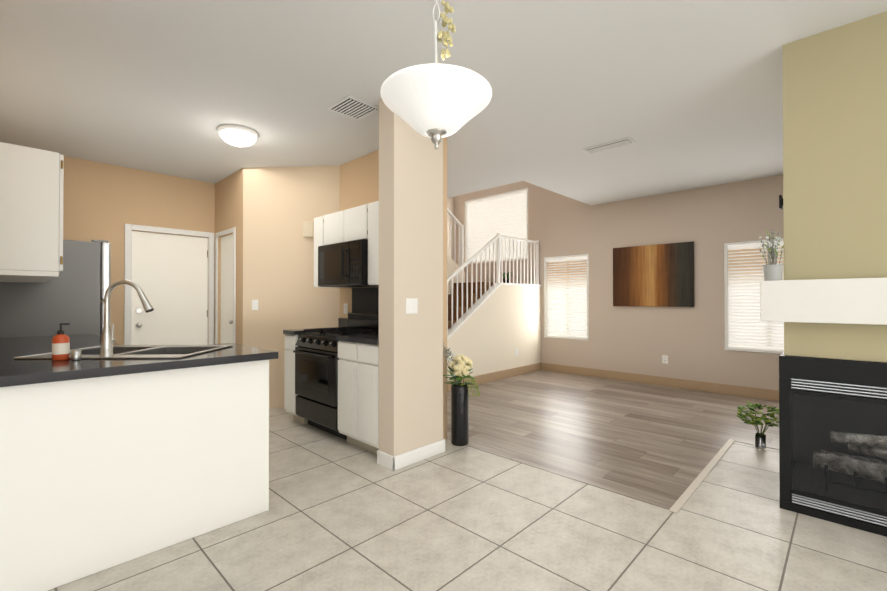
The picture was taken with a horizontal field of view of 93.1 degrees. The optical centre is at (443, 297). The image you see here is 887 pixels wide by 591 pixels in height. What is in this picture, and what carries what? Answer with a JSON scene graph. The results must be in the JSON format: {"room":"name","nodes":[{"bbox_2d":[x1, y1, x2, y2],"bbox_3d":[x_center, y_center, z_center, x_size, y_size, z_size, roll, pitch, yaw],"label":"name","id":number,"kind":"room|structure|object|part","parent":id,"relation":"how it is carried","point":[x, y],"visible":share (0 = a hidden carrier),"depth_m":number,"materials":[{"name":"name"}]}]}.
{"room":"open-plan dining area","nodes":[
{"label":"open-plan dining area","id":0,"kind":"room"},
{"bbox_2d":[214,168,242,344],"bbox_3d":[-2.602,-0.107,5.167,0.950,2.750,0.100,0,0,44],"label":"wall","id":1,"kind":"structure","parent":0,"point":[229,202],"depth_m":5.01,"materials":[{"name":"beige paint"}]},
{"bbox_2d":[215,227,235,343],"bbox_3d":[-2.675,0.216,5.189,0.660,2.085,0.100,0,0,44],"label":"pantry door","id":2,"kind":"structure","parent":1,"relation":"in","point":[228,288],"depth_m":5.23,"materials":[{"name":"white wood"}]},
{"bbox_2d":[63,156,453,344],"bbox_3d":[-2.168,-1.330,6.381,0.100,5.210,6.800,0,0,44],"label":"wall","id":3,"kind":"structure","parent":0,"point":[104,201],"depth_m":4.77,"materials":[{"name":"beige paint"}]},
{"bbox_2d":[124,224,214,344],"bbox_3d":[-3.321,0.210,5.129,0.104,2.095,0.940,0,0,44],"label":"door","id":4,"kind":"structure","parent":3,"relation":"in","point":[171,276],"depth_m":5.12,"materials":[{"name":"white wood"}]},
{"bbox_2d":[243,165,339,407],"bbox_3d":[-1.727,-0.114,4.809,1.129,2.740,0.100,0,0,4],"label":"wall","id":5,"kind":"structure","parent":0,"point":[281,205],"depth_m":4.77,"materials":[{"name":"paint"}]},
{"bbox_2d":[252,300,257,309],"bbox_3d":[-2.148,0.086,4.784,0.075,0.115,0.009,0,0,4],"label":"switch plate","id":6,"kind":"object","parent":5,"relation":"attached to","point":[254,304],"visible":1,"depth_m":4.78,"materials":[{"name":"white plastic"}]},
{"bbox_2d":[303,221,313,236],"bbox_3d":[-1.519,-0.764,4.724,0.120,0.170,0.045,0,0,4],"label":"box","id":7,"kind":"object","parent":5,"relation":"attached to","point":[308,229],"visible":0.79,"depth_m":4.70,"materials":[{"name":"beige"}]},
{"bbox_2d":[339,137,446,439],"bbox_3d":[-1.223,-0.114,4.840,3.390,2.740,0.100,0,0,44],"label":"wall","id":8,"kind":"structure","parent":0,"point":[359,181],"depth_m":4.35,"materials":[{"name":"beige paint"}]},
{"bbox_2d":[344,303,347,313],"bbox_3d":[-1.078,0.125,4.622,0.075,0.115,0.008,0,0,44],"label":"outlet","id":9,"kind":"object","parent":8,"relation":"attached to","point":[345,308],"visible":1,"depth_m":4.61,"materials":[{"name":"white plastic"}]},
{"bbox_2d":[314,201,378,287],"bbox_3d":[-0.712,-0.478,4.040,1.539,0.740,0.338,0,0,44],"label":"upper cabinet","id":10,"kind":"object","parent":8,"relation":"attached to","point":[357,223],"visible":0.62,"depth_m":3.94,"materials":[{"name":"white wood"}]},
{"bbox_2d":[318,239,378,287],"bbox_3d":[-0.886,-0.316,4.132,0.757,0.415,0.447,0,0,44],"label":"over-the-range microwave","id":11,"kind":"object","parent":10,"relation":"attached to","point":[343,264],"visible":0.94,"depth_m":3.92,"materials":[{"name":"black metal"}]},
{"bbox_2d":[379,98,442,455],"bbox_3d":[-0.246,-0.123,3.281,0.180,2.740,0.510,0,0,44],"label":"pillar","id":12,"kind":"structure","parent":0,"point":[410,266],"depth_m":3.15,"materials":[{"name":"paint"}]},
{"bbox_2d":[377,439,444,470],"bbox_3d":[-0.241,1.197,3.268,0.195,0.100,0.540,0,0,44],"label":"baseboard","id":13,"kind":"structure","parent":12,"relation":"attached to","point":[394,463],"depth_m":3.13,"materials":[{"name":"white wood"}]},
{"bbox_2d":[406,298,417,313],"bbox_3d":[-0.237,0.066,3.153,0.008,0.115,0.115,0,0,44],"label":"light switch","id":14,"kind":"object","parent":12,"relation":"attached to","point":[411,305],"visible":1,"depth_m":3.15,"materials":[{"name":"white plastic"}]},
{"bbox_2d":[0,0,886,204],"bbox_3d":[-0.064,-1.625,2.080,9.100,0.250,10.320,0,0,44],"label":"ceiling","id":15,"kind":"structure","parent":0,"point":[685,94],"depth_m":2.91,"materials":[{"name":"white paint"}]},
{"bbox_2d":[217,124,258,146],"bbox_3d":[-1.850,-1.421,3.785,0.344,0.137,0.344,0,0,44],"label":"flush ceiling light","id":16,"kind":"object","parent":15,"relation":"attached to","point":[238,135],"visible":0.98,"depth_m":3.69,"materials":[{"name":"white glass"}]},
{"bbox_2d":[327,95,378,119],"bbox_3d":[-0.703,-1.482,3.305,0.300,0.019,0.300,0,0,44],"label":"ceiling vent","id":17,"kind":"object","parent":15,"relation":"in","point":[353,107],"visible":1,"depth_m":3.28,"materials":[{"name":"white metal"}]},
{"bbox_2d":[381,0,491,149],"bbox_3d":[-0.027,-1.029,1.582,0.416,0.946,0.416,0,0,44],"label":"pendant lamp","id":18,"kind":"object","parent":15,"relation":"hanging from","point":[436,102],"visible":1,"depth_m":1.48,"materials":[{"name":"white glass"}]},
{"bbox_2d":[582,137,635,153],"bbox_3d":[1.616,-1.478,4.113,0.460,0.019,0.170,0,0,44],"label":"ceiling vent","id":19,"kind":"object","parent":15,"relation":"in","point":[610,145],"visible":0.94,"depth_m":4.08,"materials":[{"name":"white metal"}]},
{"bbox_2d":[447,254,464,293],"bbox_3d":[-0.494,-0.330,6.197,0.080,3.188,2.366,0,0,44],"label":"wall","id":20,"kind":"structure","parent":0,"point":[452,266],"depth_m":6.80,"materials":[{"name":"beige paint"}]},
{"bbox_2d":[48,408,886,590],"bbox_3d":[-0.834,1.265,1.264,9.100,0.060,8.100,0,0,44],"label":"floor","id":21,"kind":"structure","parent":0,"point":[341,514],"depth_m":2.17,"materials":[{"name":"beige tile"}]},
{"bbox_2d":[0,240,110,337],"bbox_3d":[-3.589,0.365,3.886,0.788,1.772,0.809,0,0,44],"label":"refrigerator","id":22,"kind":"object","parent":21,"relation":"on","point":[73,294],"visible":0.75,"depth_m":3.65,"materials":[{"name":"grey metal"}]},
{"bbox_2d":[0,334,277,590],"bbox_3d":[-2.271,0.782,2.867,2.470,0.925,1.208,0,0,44],"label":"kitchen island","id":23,"kind":"object","parent":21,"relation":"on","point":[105,464],"depth_m":1.97,"materials":[{"name":"white"}]},
{"bbox_2d":[52,323,69,360],"bbox_3d":[-1.925,0.222,2.112,0.067,0.184,0.068,0,0,44],"label":"soap bottle","id":24,"kind":"object","parent":23,"relation":"on","point":[60,345],"visible":1,"depth_m":2.09,"materials":[{"name":"orange plastic"}]},
{"bbox_2d":[71,349,80,360],"bbox_3d":[-1.840,0.288,2.102,0.040,0.052,0.040,0,0,44],"label":"steel cup","id":25,"kind":"object","parent":23,"relation":"on","point":[75,354],"visible":1,"depth_m":2.09,"materials":[{"name":"silver metal"}]},
{"bbox_2d":[14,345,232,358],"bbox_3d":[-1.775,0.442,2.425,0.838,0.268,0.568,0,0,-1],"label":"double-bowl sink","id":26,"kind":"object","parent":23,"relation":"in","point":[150,351],"visible":0.25,"depth_m":2.55,"materials":[{"name":"silver metal"}]},
{"bbox_2d":[99,280,153,356],"bbox_3d":[-1.676,0.109,2.219,0.231,0.401,0.207,0,0,44],"label":"gooseneck faucet","id":27,"kind":"object","parent":23,"relation":"on","point":[108,340],"visible":1,"depth_m":2.20,"materials":[{"name":"silver metal"}]},
{"bbox_2d":[283,318,378,453],"bbox_3d":[-0.830,0.738,3.926,1.557,1.025,0.657,0,0,44],"label":"base cabinet","id":28,"kind":"object","parent":21,"relation":"on","point":[358,391],"visible":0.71,"depth_m":3.40,"materials":[{"name":"white wood"}]},
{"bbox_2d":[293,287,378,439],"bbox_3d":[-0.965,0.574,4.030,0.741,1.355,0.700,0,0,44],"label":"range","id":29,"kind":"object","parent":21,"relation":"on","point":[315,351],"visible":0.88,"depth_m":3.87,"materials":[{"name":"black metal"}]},
{"bbox_2d":[443,342,479,445],"bbox_3d":[0.150,0.814,3.591,0.297,0.868,0.330,0,0,44],"label":"vase","id":30,"kind":"object","parent":21,"relation":"on","point":[459,372],"visible":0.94,"depth_m":3.53,"materials":[{"name":"black ceramic"}]},
{"bbox_2d":[737,401,778,449],"bbox_3d":[2.610,1.059,3.457,0.337,0.376,0.334,0,0,44],"label":"potted plant","id":31,"kind":"object","parent":21,"relation":"on","point":[760,440],"visible":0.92,"depth_m":3.43,"materials":[{"name":"green plant"}]},
{"bbox_2d":[447,283,541,381],"bbox_3d":[0.463,0.519,6.133,0.124,1.490,3.488,0,0,44],"label":"wall","id":32,"kind":"structure","parent":0,"point":[495,327],"depth_m":6.51,"materials":[{"name":"beige paint"}]},
{"bbox_2d":[447,363,540,390],"bbox_3d":[0.873,1.201,6.472,0.014,0.130,2.370,0,0,44],"label":"baseboard","id":33,"kind":"structure","parent":32,"relation":"attached to","point":[498,375],"depth_m":6.50,"materials":[{"name":"beige wood"}]},
{"bbox_2d":[447,370,778,508],"bbox_3d":[2.155,1.284,4.368,9.100,0.060,3.920,0,0,44],"label":"floor","id":34,"kind":"structure","parent":0,"point":[660,446],"depth_m":4.00,"materials":[{"name":"brown wood"}]},
{"bbox_2d":[448,282,495,328],"bbox_3d":[-0.305,-0.232,6.834,1.941,3.000,3.547,0,0,44],"label":"carpeted staircase","id":35,"kind":"structure","parent":34,"relation":"on","point":[460,299],"depth_m":6.37,"materials":[{"name":"carpet"}]},
{"bbox_2d":[447,208,538,333],"bbox_3d":[0.189,-0.730,6.382,0.782,3.832,3.492,0,0,44],"label":"stair railing","id":36,"kind":"object","parent":35,"relation":"attached to","point":[461,264],"visible":0.46,"depth_m":6.61,"materials":[{"name":"white wood"}]},
{"bbox_2d":[500,271,512,282],"bbox_3d":[1.090,-0.346,7.277,0.293,0.231,0.307,0,0,44],"label":"potted plant","id":37,"kind":"object","parent":35,"relation":"on","point":[507,276],"visible":0.62,"depth_m":7.22,"materials":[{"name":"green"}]},
{"bbox_2d":[466,439,778,512],"bbox_3d":[2.671,1.238,2.331,5.330,0.007,1.740,0,0,44],"label":"threshold strip","id":38,"kind":"object","parent":34,"relation":"on","point":[679,503],"depth_m":2.88,"materials":[{"name":"beige wood"}]},
{"bbox_2d":[454,175,783,389],"bbox_3d":[3.459,-1.338,5.738,9.100,5.200,0.160,0,0,44],"label":"wall","id":39,"kind":"structure","parent":0,"point":[709,221],"depth_m":6.04,"materials":[{"name":"beige paint"}]},
{"bbox_2d":[465,188,527,263],"bbox_3d":[1.012,-1.325,8.113,1.514,1.294,0.130,0,0,44],"label":"blinds","id":40,"kind":"object","parent":39,"relation":"attached to","point":[487,218],"visible":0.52,"depth_m":8.09,"materials":[{"name":"white fabric"}]},
{"bbox_2d":[544,254,588,339],"bbox_3d":[2.082,-0.001,7.075,0.804,1.394,0.130,0,0,44],"label":"window blind","id":41,"kind":"object","parent":39,"relation":"attached to","point":[566,297],"visible":0.96,"depth_m":7.07,"materials":[{"name":"white plastic"}]},
{"bbox_3d":[3.008,-0.311,6.082,1.095,0.890,0.038,0,0,44],"label":"canvas painting","id":42,"kind":"part","parent":39,"relation":"part of"},
{"bbox_2d":[541,363,778,400],"bbox_3d":[4.167,1.192,4.972,6.839,0.130,0.019,0,0,44],"label":"baseboard","id":43,"kind":"structure","parent":39,"relation":"attached to","point":[753,392],"depth_m":5.90,"materials":[{"name":"beige wood"}]},
{"bbox_2d":[662,355,667,363],"bbox_3d":[3.147,0.883,5.963,0.075,0.115,0.008,0,0,44],"label":"outlet","id":44,"kind":"object","parent":39,"relation":"attached to","point":[665,359],"visible":1,"depth_m":5.96,"materials":[{"name":"white plastic"}]},
{"bbox_2d":[724,238,783,353],"bbox_3d":[4.027,-0.012,5.202,0.904,1.394,0.130,0,0,44],"label":"window blind","id":45,"kind":"object","parent":39,"relation":"attached to","point":[747,329],"visible":0.48,"depth_m":5.35,"materials":[{"name":"white plastic"}]},
{"bbox_2d":[783,11,886,361],"bbox_3d":[3.024,-0.129,2.208,1.840,2.740,1.000,0,0,44],"label":"fireplace column","id":46,"kind":"structure","parent":0,"point":[834,153],"depth_m":2.33,"materials":[{"name":"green paint"}]},
{"bbox_2d":[779,195,782,209],"bbox_3d":[2.054,-0.577,2.548,0.022,0.080,0.060,0,0,44],"label":"tv bracket","id":47,"kind":"object","parent":46,"relation":"attached to","point":[780,202],"visible":0.94,"depth_m":2.53,"materials":[{"name":"black metal"}]},
{"bbox_2d":[760,278,886,324],"bbox_3d":[2.607,0.019,1.846,1.940,0.240,0.103,0,0,44],"label":"mantel shelf","id":48,"kind":"object","parent":46,"relation":"attached to","point":[852,301],"visible":1,"depth_m":2.27,"materials":[{"name":"white"}]},
{"bbox_2d":[758,230,783,280],"bbox_3d":[1.951,-0.252,2.501,0.119,0.307,0.130,0,0,44],"label":"potted plant","id":49,"kind":"object","parent":48,"relation":"on","point":[773,271],"visible":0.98,"depth_m":2.47,"materials":[{"name":"grey ceramic"}]},
{"bbox_2d":[779,352,886,536],"bbox_3d":[2.597,0.793,2.354,1.059,0.897,0.684,0,0,44],"label":"fireplace insert","id":50,"kind":"object","parent":46,"relation":"in","point":[833,440],"visible":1,"depth_m":2.35,"materials":[{"name":"black metal"}]},
{"bbox_3d":[-3.133,-0.126,2.777,3.500,2.740,0.120,0,0,44],"label":"wall","id":51,"kind":"structure","parent":0,"visible":0},
{"bbox_2d":[0,274,19,277],"bbox_3d":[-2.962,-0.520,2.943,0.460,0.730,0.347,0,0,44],"label":"upper cabinet","id":52,"kind":"object","parent":51,"relation":"attached to","point":[1,275],"depth_m":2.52,"materials":[{"name":"white wood"}]},
{"bbox_2d":[0,278,51,281],"bbox_3d":[-3.293,-0.518,3.262,0.460,0.730,0.347,0,0,44],"label":"upper cabinet","id":53,"kind":"object","parent":51,"relation":"attached to","point":[1,279],"depth_m":2.95,"materials":[{"name":"white wood"}]},
{"bbox_2d":[0,142,63,277],"bbox_3d":[-2.631,-0.522,2.624,0.460,0.730,0.347,0,0,44],"label":"upper cabinet","id":54,"kind":"object","parent":51,"relation":"attached to","point":[31,215],"depth_m":2.49,"materials":[{"name":"white wood"}]}
]}

